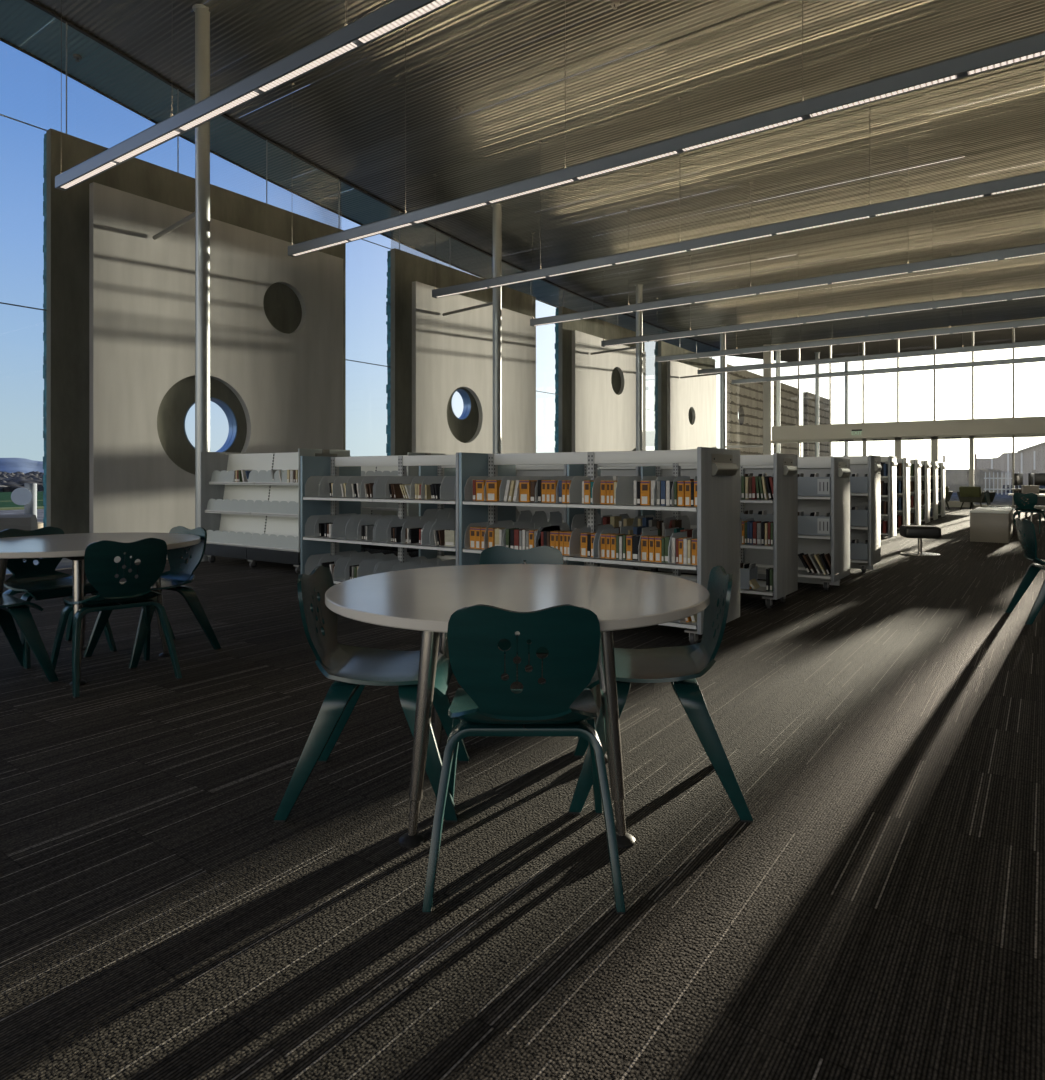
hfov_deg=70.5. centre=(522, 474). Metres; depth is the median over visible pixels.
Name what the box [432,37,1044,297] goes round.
pendant light
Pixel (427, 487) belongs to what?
book
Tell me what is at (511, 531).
book
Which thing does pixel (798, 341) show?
window
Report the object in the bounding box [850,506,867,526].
books
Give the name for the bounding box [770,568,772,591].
book
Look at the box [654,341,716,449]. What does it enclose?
wall
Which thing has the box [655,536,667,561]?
case
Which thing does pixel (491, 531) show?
case
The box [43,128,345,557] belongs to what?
wall
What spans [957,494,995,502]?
seat
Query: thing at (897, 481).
book
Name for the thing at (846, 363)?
steel column
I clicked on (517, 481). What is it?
book
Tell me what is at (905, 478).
bookcase
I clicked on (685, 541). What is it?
book
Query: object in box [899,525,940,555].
stool
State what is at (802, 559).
book
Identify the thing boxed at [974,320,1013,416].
window
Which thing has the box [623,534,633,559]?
book
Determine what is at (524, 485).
book
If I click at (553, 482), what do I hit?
case
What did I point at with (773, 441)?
door
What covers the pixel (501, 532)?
book
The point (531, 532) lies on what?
case
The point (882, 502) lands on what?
book
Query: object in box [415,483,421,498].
book
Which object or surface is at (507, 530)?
book
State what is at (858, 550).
storage bin
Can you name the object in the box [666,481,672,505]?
book
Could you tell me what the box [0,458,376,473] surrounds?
mountain range
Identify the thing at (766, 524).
book
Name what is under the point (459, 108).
sprinkler head
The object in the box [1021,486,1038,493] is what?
box
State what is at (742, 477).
book
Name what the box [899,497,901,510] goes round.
book
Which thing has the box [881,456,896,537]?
bookcase
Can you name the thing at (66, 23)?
window
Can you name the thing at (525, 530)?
book
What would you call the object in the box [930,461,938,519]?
bookcase
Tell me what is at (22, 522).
concrete bench
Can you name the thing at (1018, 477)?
computer monitor
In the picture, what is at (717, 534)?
bookcase
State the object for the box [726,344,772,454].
window
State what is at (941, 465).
bookcase
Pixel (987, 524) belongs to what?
cube
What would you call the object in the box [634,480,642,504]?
book
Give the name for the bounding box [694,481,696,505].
case
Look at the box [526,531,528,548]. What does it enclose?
book
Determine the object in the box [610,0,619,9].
sprinkler head
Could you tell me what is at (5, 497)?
lawn
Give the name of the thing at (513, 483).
book
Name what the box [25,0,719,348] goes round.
trim
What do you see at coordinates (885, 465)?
book
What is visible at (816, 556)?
book
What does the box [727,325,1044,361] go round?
ceiling
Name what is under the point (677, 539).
book
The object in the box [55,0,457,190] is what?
pendant light
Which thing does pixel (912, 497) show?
book
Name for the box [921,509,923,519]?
book
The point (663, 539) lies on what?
book
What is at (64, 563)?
trim
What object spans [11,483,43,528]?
post
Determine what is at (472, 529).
case
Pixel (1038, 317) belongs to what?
window
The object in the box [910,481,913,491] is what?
book
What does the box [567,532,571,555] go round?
case
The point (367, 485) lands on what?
book
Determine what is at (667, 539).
book
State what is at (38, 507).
dry grass strip
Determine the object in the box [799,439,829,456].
door
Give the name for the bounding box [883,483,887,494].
book
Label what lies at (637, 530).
book
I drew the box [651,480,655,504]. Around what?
book
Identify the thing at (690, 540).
book
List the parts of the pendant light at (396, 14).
hanger rod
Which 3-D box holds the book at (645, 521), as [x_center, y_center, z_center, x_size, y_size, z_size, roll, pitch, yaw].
[1.188,0.501,7.009,0.040,0.197,0.150,0,0,35]
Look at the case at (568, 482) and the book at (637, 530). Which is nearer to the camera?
the case at (568, 482)
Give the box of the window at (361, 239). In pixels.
[346,239,390,366]
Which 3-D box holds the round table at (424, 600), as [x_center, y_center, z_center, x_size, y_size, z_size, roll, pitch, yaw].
[-0.017,0.774,2.650,1.336,0.751,1.336,0,0,7]
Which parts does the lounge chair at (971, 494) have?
armrest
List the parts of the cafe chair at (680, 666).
leg frame, seat, backrest, leg frame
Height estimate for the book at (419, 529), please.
0.131 m
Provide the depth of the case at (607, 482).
5.30 m
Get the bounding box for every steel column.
[152,3,210,561]
[442,203,502,453]
[590,284,642,450]
[680,324,725,448]
[776,350,779,452]
[814,352,819,456]
[845,362,847,455]
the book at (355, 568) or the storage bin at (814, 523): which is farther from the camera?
the storage bin at (814, 523)
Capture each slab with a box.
[727,364,762,454]
[773,381,800,456]
[803,392,828,456]
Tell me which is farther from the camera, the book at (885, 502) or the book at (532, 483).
the book at (885, 502)
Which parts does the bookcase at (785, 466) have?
panel, shelf, rail, shelf, shelf, shelf, shelf, panel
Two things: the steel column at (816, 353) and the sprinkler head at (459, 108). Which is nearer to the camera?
the sprinkler head at (459, 108)
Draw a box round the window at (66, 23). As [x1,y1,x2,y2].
[66,23,339,228]
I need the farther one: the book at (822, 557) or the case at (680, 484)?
the book at (822, 557)
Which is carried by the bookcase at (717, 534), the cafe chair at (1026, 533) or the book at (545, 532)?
the book at (545, 532)
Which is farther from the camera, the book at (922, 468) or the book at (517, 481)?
the book at (922, 468)
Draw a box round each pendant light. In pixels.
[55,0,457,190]
[288,0,1044,256]
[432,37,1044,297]
[530,145,1044,325]
[601,211,1044,346]
[655,254,1044,361]
[697,284,1044,373]
[731,305,1044,383]
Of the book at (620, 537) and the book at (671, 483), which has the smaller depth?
the book at (671, 483)
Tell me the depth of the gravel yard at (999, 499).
32.15 m
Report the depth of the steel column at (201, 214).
9.86 m
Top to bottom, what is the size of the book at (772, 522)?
0.194 m
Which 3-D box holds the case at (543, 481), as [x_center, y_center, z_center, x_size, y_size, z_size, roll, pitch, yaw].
[0.202,0.125,5.681,0.040,0.169,0.141,0,0,35]
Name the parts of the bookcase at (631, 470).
rail, panel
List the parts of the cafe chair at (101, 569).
leg frame, seat, backrest, leg frame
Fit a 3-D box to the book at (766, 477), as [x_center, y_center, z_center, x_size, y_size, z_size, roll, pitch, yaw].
[2.128,0.110,6.340,0.059,0.198,0.141,0,0,35]
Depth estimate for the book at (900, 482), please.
14.96 m
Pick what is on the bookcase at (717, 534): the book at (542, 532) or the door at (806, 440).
the book at (542, 532)
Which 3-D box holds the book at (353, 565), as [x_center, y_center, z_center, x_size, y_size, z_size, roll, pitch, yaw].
[-1.570,0.920,6.971,0.023,0.138,0.141,0,0,35]
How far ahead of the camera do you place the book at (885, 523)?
13.58 m
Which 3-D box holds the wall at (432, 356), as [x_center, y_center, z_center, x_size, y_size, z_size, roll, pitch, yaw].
[-1.218,-1.790,17.572,0.395,5.880,5.200,0,0,35]
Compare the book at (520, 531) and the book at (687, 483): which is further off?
the book at (520, 531)
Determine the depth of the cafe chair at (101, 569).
4.05 m
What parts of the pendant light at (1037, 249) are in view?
hanger rod, hanger rod, hanger rod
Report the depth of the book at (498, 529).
5.88 m
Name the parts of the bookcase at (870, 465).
rail, shelf, shelf, shelf, panel, panel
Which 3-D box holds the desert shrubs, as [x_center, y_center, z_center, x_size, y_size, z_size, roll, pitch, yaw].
[-78.777,0.027,166.140,198.945,2.646,307.967,0,0,35]
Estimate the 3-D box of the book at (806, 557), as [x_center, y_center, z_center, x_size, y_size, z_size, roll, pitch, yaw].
[2.901,0.894,7.446,0.121,0.190,0.141,0,0,35]
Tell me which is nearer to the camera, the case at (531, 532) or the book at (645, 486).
the book at (645, 486)
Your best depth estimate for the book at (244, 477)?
9.35 m
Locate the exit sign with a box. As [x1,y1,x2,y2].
[852,429,861,435]
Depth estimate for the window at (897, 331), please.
27.43 m
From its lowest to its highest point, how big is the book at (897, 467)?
0.252 m
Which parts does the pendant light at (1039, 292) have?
hanger rod, hanger rod, hanger rod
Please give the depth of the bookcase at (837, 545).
7.69 m
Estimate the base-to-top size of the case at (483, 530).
0.171 m
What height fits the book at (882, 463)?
0.251 m
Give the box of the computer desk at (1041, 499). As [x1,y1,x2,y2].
[1011,489,1044,513]
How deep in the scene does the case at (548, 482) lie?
5.60 m
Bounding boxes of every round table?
[0,532,200,685]
[325,564,709,847]
[1008,494,1044,521]
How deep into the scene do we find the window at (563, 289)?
22.34 m
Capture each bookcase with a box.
[200,448,349,573]
[300,452,458,583]
[351,452,445,555]
[419,464,566,564]
[459,447,739,644]
[516,466,649,569]
[567,453,797,607]
[641,458,850,589]
[798,455,881,572]
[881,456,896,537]
[896,458,910,529]
[910,459,921,524]
[921,460,930,522]
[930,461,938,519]
[938,462,945,516]
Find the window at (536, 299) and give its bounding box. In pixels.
[536,299,558,394]
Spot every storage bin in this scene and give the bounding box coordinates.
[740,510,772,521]
[740,562,757,589]
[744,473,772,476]
[798,473,830,495]
[798,511,830,535]
[850,473,867,492]
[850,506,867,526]
[850,539,867,559]
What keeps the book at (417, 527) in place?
on the bookcase at (317, 506)
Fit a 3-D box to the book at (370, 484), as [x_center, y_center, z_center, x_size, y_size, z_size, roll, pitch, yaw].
[-1.354,0.142,6.821,0.046,0.136,0.141,0,0,35]
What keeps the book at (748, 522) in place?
on the bookcase at (785, 466)
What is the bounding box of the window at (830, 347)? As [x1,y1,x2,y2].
[800,338,831,423]
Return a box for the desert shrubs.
[0,471,43,491]
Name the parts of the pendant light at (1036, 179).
hanger rod, hanger rod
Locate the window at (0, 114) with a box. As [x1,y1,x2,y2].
[0,114,46,310]
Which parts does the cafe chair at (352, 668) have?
leg frame, backrest, seat, leg frame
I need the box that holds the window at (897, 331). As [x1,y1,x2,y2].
[864,331,898,421]
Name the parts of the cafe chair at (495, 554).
backrest, seat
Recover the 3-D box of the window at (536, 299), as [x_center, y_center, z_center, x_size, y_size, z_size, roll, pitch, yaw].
[0.636,-2.106,20.260,0.012,6.512,1.330,0,0,35]
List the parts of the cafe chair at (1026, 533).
leg frame, backrest, seat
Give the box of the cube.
[970,507,1012,542]
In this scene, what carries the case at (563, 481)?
on the bookcase at (717, 534)
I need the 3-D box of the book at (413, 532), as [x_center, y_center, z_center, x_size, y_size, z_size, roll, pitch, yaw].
[-0.944,0.534,6.523,0.017,0.130,0.141,0,0,35]
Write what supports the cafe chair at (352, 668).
on the floor
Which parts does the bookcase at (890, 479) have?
rail, panel, panel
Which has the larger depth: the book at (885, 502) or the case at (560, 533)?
the book at (885, 502)
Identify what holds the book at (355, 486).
on the bookcase at (317, 506)
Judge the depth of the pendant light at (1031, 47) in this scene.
7.35 m
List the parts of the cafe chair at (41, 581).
backrest, leg frame, seat, leg frame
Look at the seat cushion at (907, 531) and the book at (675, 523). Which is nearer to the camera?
the book at (675, 523)
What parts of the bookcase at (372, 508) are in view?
panel, shelf, panel, panel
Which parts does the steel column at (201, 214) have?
cap plate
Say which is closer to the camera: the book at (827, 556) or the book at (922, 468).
the book at (827, 556)
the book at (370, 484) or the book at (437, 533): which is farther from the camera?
the book at (370, 484)
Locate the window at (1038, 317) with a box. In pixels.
[1014,317,1044,320]
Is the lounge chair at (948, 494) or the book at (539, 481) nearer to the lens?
the book at (539, 481)
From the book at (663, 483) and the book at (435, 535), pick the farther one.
the book at (435, 535)
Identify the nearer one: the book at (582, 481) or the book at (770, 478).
the book at (582, 481)
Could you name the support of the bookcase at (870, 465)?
on the floor
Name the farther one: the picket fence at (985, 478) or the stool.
the picket fence at (985, 478)
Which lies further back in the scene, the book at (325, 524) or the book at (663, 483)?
the book at (325, 524)
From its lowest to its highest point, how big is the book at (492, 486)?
0.169 m
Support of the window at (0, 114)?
in the wall at (119, 300)
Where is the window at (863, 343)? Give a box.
[831,335,864,422]
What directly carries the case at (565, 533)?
on the bookcase at (717, 534)
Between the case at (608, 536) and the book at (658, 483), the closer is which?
the book at (658, 483)
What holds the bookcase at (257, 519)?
on the floor
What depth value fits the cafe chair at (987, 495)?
16.20 m
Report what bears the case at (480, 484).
on the bookcase at (717, 534)
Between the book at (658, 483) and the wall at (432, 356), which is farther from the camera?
the wall at (432, 356)
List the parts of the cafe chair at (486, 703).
backrest, seat, leg frame, leg frame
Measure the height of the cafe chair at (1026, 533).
0.803 m
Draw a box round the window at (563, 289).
[563,289,617,325]
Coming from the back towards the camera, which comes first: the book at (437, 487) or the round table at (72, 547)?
the book at (437, 487)
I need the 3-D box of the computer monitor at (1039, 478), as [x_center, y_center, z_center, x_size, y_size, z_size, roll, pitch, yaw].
[15.229,0.179,21.442,0.620,0.460,0.240,0,0,31]
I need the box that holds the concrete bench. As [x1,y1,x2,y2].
[0,514,37,530]
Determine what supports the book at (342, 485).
on the bookcase at (317, 506)
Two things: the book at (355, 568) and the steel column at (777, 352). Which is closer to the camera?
the book at (355, 568)
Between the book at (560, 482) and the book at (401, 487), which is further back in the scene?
the book at (401, 487)
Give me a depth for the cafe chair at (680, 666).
2.56 m
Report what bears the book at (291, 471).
on the bookcase at (257, 519)
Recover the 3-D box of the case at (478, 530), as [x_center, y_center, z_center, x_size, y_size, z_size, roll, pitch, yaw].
[-0.321,0.514,6.053,0.050,0.171,0.141,0,0,35]
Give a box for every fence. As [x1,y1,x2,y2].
[945,469,1034,492]
[984,472,1018,494]
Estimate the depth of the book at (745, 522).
6.40 m
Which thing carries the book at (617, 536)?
on the bookcase at (717, 534)
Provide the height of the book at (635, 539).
0.171 m
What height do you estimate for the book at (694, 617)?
0.180 m
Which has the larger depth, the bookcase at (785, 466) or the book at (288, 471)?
the book at (288, 471)
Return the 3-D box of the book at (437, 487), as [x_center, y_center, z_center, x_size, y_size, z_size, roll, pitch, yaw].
[-0.698,0.145,6.348,0.040,0.128,0.141,0,0,35]
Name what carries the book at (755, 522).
on the bookcase at (785, 466)
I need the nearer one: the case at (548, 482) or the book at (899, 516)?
the case at (548, 482)
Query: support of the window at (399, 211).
in the wall at (432, 356)
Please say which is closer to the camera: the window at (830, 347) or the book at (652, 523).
the book at (652, 523)
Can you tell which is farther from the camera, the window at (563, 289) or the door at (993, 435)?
the door at (993, 435)
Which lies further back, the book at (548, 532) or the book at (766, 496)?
the book at (766, 496)
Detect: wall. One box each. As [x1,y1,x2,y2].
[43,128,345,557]
[386,248,535,455]
[554,306,645,452]
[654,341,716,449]
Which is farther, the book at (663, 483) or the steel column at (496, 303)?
the steel column at (496, 303)
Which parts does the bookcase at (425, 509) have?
panel, shelf, rail, panel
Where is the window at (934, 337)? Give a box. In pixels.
[899,328,935,419]
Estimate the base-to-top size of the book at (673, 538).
0.173 m
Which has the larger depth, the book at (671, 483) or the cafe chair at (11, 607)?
the book at (671, 483)
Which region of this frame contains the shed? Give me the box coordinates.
[977,442,1044,484]
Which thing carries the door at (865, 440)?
on the floor
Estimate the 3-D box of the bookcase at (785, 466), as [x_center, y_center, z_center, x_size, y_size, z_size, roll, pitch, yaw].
[1.496,0.482,7.067,2.125,1.335,0.640,0,0,35]
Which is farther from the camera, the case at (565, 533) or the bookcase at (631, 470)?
the bookcase at (631, 470)
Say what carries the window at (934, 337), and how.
in the wall
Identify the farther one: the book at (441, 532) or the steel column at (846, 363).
the steel column at (846, 363)
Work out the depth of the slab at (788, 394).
38.75 m
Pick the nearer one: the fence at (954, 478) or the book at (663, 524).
the book at (663, 524)
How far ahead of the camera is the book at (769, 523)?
6.29 m
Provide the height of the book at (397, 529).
0.135 m
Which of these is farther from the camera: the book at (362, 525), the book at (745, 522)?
the book at (362, 525)
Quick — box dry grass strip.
[0,500,43,509]
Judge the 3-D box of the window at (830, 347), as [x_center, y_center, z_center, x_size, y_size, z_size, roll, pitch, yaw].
[11.556,-3.650,29.195,1.220,3.400,0.140,0,0,35]
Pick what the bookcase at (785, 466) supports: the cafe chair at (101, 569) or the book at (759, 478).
the book at (759, 478)
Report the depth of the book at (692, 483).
4.94 m
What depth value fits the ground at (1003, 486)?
75.67 m
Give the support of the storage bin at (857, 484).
on the bookcase at (870, 465)
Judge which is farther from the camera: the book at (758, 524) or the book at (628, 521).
the book at (628, 521)
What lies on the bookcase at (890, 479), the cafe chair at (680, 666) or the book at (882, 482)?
the book at (882, 482)
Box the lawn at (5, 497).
[0,492,43,507]
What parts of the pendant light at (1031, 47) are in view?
hanger rod, hanger rod, hanger rod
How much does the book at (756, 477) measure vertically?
0.200 m
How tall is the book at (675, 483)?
0.165 m
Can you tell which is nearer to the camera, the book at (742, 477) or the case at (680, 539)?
the case at (680, 539)
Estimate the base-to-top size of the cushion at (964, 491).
0.344 m
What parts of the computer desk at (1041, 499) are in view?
modesty panel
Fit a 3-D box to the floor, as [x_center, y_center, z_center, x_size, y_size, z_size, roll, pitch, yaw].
[6.928,1.210,8.327,24.330,0.120,39.600,0,0,35]
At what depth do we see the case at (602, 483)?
5.33 m
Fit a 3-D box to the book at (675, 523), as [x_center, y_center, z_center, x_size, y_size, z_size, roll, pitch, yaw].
[1.429,0.508,6.839,0.030,0.183,0.150,0,0,35]
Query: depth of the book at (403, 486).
6.50 m
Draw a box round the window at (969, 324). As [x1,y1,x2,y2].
[935,324,973,418]
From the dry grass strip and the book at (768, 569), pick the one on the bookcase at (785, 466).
the book at (768, 569)
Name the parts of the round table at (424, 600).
leg, leg, leg, leg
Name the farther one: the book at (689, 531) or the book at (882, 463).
the book at (882, 463)
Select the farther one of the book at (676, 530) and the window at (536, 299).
the window at (536, 299)
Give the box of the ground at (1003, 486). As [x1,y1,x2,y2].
[37,485,1044,492]
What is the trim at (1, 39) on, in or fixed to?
attached to the ceiling at (726, 60)
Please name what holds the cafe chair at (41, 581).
on the floor
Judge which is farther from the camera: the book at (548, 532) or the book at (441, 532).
the book at (441, 532)
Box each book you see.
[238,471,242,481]
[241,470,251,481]
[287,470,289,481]
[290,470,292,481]
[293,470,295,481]
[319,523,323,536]
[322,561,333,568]
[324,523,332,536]
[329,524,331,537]
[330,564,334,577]
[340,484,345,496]
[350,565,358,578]
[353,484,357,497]
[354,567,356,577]
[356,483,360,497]
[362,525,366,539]
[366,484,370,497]
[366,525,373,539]
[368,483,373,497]
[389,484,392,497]
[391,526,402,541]
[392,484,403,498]
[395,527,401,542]
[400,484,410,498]
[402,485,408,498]
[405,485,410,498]
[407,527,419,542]
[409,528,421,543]
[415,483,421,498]
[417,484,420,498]
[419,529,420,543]
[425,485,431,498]
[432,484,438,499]
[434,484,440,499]
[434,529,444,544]
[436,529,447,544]
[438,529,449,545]
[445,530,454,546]
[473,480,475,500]
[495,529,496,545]
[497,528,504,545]
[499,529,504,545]
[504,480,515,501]
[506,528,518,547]
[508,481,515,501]
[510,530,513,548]
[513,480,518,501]
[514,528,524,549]
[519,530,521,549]
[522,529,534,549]
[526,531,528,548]
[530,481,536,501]
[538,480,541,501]
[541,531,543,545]
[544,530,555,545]
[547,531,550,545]
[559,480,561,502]
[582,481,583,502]
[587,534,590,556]
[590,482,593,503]
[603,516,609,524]
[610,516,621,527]
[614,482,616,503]
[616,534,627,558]
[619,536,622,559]
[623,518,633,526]
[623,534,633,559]
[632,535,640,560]
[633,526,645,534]
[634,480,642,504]
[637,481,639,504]
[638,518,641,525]
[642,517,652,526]
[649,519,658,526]
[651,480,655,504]
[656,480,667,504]
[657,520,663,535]
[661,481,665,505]
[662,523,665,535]
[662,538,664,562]
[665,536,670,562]
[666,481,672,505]
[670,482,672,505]
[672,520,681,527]
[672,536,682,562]
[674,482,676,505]
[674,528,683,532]
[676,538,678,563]
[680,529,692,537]
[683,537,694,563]
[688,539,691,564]
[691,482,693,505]
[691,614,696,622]
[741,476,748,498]
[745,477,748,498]
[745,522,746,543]
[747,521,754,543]
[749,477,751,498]
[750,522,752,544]
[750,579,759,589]
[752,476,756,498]
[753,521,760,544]
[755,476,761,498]
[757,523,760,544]
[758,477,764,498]
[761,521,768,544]
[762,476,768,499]
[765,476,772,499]
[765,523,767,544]
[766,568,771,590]
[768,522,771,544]
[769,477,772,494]
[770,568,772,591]
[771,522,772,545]
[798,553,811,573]
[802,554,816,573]
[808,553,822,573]
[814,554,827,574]
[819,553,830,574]
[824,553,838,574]
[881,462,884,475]
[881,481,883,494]
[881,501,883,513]
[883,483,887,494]
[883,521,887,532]
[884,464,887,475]
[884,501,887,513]
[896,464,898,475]
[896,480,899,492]
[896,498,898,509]
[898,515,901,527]
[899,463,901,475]
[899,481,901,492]
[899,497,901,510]
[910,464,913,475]
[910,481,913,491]
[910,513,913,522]
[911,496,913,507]
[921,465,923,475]
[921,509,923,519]
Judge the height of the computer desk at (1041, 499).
0.740 m
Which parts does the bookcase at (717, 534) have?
panel, shelf, shelf, rail, shelf, shelf, shelf, panel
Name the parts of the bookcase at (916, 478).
panel, panel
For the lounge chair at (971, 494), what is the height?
0.782 m
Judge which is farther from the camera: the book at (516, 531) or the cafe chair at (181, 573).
the book at (516, 531)
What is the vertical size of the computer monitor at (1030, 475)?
0.460 m
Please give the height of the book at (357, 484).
0.135 m
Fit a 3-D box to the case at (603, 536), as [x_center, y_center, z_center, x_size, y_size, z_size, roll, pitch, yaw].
[0.622,0.514,5.387,0.040,0.171,0.141,0,0,35]
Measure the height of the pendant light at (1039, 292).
3.415 m
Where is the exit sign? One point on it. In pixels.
(858, 432)
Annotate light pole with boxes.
[974,454,976,468]
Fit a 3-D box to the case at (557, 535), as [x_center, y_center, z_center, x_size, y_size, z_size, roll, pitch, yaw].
[0.299,0.514,5.614,0.028,0.171,0.141,0,0,35]
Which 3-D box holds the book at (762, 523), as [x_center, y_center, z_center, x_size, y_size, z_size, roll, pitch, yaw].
[2.090,0.501,6.366,0.020,0.197,0.141,0,0,35]
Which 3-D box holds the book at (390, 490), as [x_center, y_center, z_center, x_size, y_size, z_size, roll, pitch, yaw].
[-1.145,0.144,6.665,0.045,0.130,0.141,0,0,35]
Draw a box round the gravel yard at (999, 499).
[0,493,1044,559]
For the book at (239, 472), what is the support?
on the bookcase at (257, 519)
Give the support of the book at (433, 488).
on the bookcase at (317, 506)
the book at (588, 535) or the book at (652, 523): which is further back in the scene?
the book at (652, 523)
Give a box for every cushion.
[899,525,940,538]
[945,486,948,495]
[959,486,981,496]
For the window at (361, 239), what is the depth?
15.02 m
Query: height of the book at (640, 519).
0.187 m
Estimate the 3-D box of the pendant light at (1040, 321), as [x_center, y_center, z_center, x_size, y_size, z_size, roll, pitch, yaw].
[12.814,-5.077,15.781,21.660,3.415,0.110,0,0,35]
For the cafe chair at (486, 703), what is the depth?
2.00 m
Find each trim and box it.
[0,38,657,341]
[6,552,186,573]
[6,558,167,574]
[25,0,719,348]
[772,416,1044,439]
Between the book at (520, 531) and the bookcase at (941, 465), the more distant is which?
the bookcase at (941, 465)
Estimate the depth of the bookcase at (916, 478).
16.49 m
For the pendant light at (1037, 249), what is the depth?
13.32 m
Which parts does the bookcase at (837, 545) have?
panel, shelf, rail, shelf, shelf, shelf, panel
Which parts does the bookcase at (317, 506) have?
panel, shelf, shelf, shelf, rail, shelf, shelf, panel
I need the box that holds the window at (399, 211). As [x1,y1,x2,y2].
[399,211,530,294]
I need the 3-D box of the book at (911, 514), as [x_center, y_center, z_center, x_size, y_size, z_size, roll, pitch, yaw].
[8.637,0.953,16.383,0.053,0.233,0.180,0,0,35]
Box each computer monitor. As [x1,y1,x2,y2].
[1014,473,1022,488]
[1028,473,1032,485]
[1034,473,1044,485]
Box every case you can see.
[470,526,480,548]
[475,527,484,548]
[476,480,485,500]
[481,527,486,548]
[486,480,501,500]
[488,527,498,547]
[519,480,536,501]
[529,530,537,548]
[542,480,545,502]
[546,480,550,502]
[550,531,558,547]
[551,480,557,502]
[555,531,563,549]
[559,531,569,554]
[562,480,565,502]
[564,531,571,554]
[566,480,571,502]
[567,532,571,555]
[580,532,595,556]
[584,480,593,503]
[591,533,595,556]
[600,480,609,503]
[601,533,613,557]
[606,481,609,503]
[606,533,615,558]
[610,481,616,503]
[611,534,623,558]
[626,534,635,559]
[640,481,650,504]
[641,535,656,560]
[649,535,658,561]
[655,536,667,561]
[677,481,684,505]
[679,537,690,563]
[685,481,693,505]
[692,538,696,564]
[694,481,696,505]
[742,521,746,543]
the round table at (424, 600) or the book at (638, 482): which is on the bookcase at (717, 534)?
the book at (638, 482)
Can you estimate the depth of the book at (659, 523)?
6.88 m
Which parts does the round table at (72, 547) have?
leg, leg, leg, leg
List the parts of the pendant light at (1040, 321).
hanger rod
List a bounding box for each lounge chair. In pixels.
[945,486,952,508]
[957,486,995,509]
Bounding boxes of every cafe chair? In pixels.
[0,526,116,668]
[0,594,57,682]
[51,538,181,697]
[83,526,220,668]
[274,566,468,822]
[422,604,625,913]
[462,546,578,740]
[569,566,752,822]
[984,491,1015,525]
[1005,518,1044,624]
[1013,492,1044,533]
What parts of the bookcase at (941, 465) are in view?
panel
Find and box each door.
[772,440,798,456]
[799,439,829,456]
[830,438,862,456]
[863,437,897,457]
[898,436,933,461]
[934,435,972,507]
[973,434,1012,507]
[1013,433,1044,508]
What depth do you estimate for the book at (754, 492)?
6.35 m
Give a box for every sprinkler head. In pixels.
[73,54,81,61]
[456,106,463,113]
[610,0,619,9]
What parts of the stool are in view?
stem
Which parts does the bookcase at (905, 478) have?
panel, panel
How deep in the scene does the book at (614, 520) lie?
7.16 m
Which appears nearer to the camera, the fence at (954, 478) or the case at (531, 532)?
the case at (531, 532)
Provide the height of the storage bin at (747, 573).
0.218 m
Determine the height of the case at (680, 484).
0.169 m
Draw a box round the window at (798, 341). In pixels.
[772,341,799,424]
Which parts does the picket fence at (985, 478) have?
fence rail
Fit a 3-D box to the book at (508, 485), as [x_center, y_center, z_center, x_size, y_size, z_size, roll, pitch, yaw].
[-0.084,0.123,5.884,0.063,0.172,0.141,0,0,35]
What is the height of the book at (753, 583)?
0.172 m
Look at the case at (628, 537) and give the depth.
5.22 m
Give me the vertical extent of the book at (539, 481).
0.172 m
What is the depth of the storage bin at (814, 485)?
7.34 m
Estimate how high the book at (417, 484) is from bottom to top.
0.128 m
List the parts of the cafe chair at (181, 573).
leg frame, seat, backrest, leg frame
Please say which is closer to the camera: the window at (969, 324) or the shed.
the window at (969, 324)
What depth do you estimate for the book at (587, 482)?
5.41 m
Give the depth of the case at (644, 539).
5.14 m
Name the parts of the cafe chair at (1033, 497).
backrest, leg frame, seat, leg frame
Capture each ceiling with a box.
[0,0,1044,352]
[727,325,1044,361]
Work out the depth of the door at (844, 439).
28.46 m
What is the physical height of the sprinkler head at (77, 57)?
0.080 m
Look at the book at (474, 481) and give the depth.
6.02 m
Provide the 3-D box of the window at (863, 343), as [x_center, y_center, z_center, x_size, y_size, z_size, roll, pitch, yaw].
[12.527,-3.650,28.507,1.220,3.400,0.140,0,0,35]
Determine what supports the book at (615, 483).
on the bookcase at (717, 534)
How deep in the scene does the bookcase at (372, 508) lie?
10.38 m
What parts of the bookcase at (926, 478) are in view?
panel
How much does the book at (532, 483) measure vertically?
0.161 m
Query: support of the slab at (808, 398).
on the gravel yard at (999, 499)
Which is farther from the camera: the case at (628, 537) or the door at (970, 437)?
the door at (970, 437)
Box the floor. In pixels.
[0,507,1044,1079]
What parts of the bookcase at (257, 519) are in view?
panel, shelf, shelf, shelf, panel, shelf, shelf, shelf, panel, panel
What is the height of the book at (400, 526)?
0.133 m
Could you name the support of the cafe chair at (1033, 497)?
on the floor
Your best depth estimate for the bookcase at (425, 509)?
8.62 m
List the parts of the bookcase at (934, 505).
panel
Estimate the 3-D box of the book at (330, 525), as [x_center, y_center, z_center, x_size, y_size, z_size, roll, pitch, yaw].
[-1.805,0.535,7.134,0.024,0.129,0.141,0,0,35]
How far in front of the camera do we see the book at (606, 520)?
7.20 m
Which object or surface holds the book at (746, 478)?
on the bookcase at (785, 466)
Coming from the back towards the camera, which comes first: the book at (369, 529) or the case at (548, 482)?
the book at (369, 529)
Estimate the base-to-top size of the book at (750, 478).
0.189 m
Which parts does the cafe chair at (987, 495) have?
backrest, seat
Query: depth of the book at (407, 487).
6.49 m

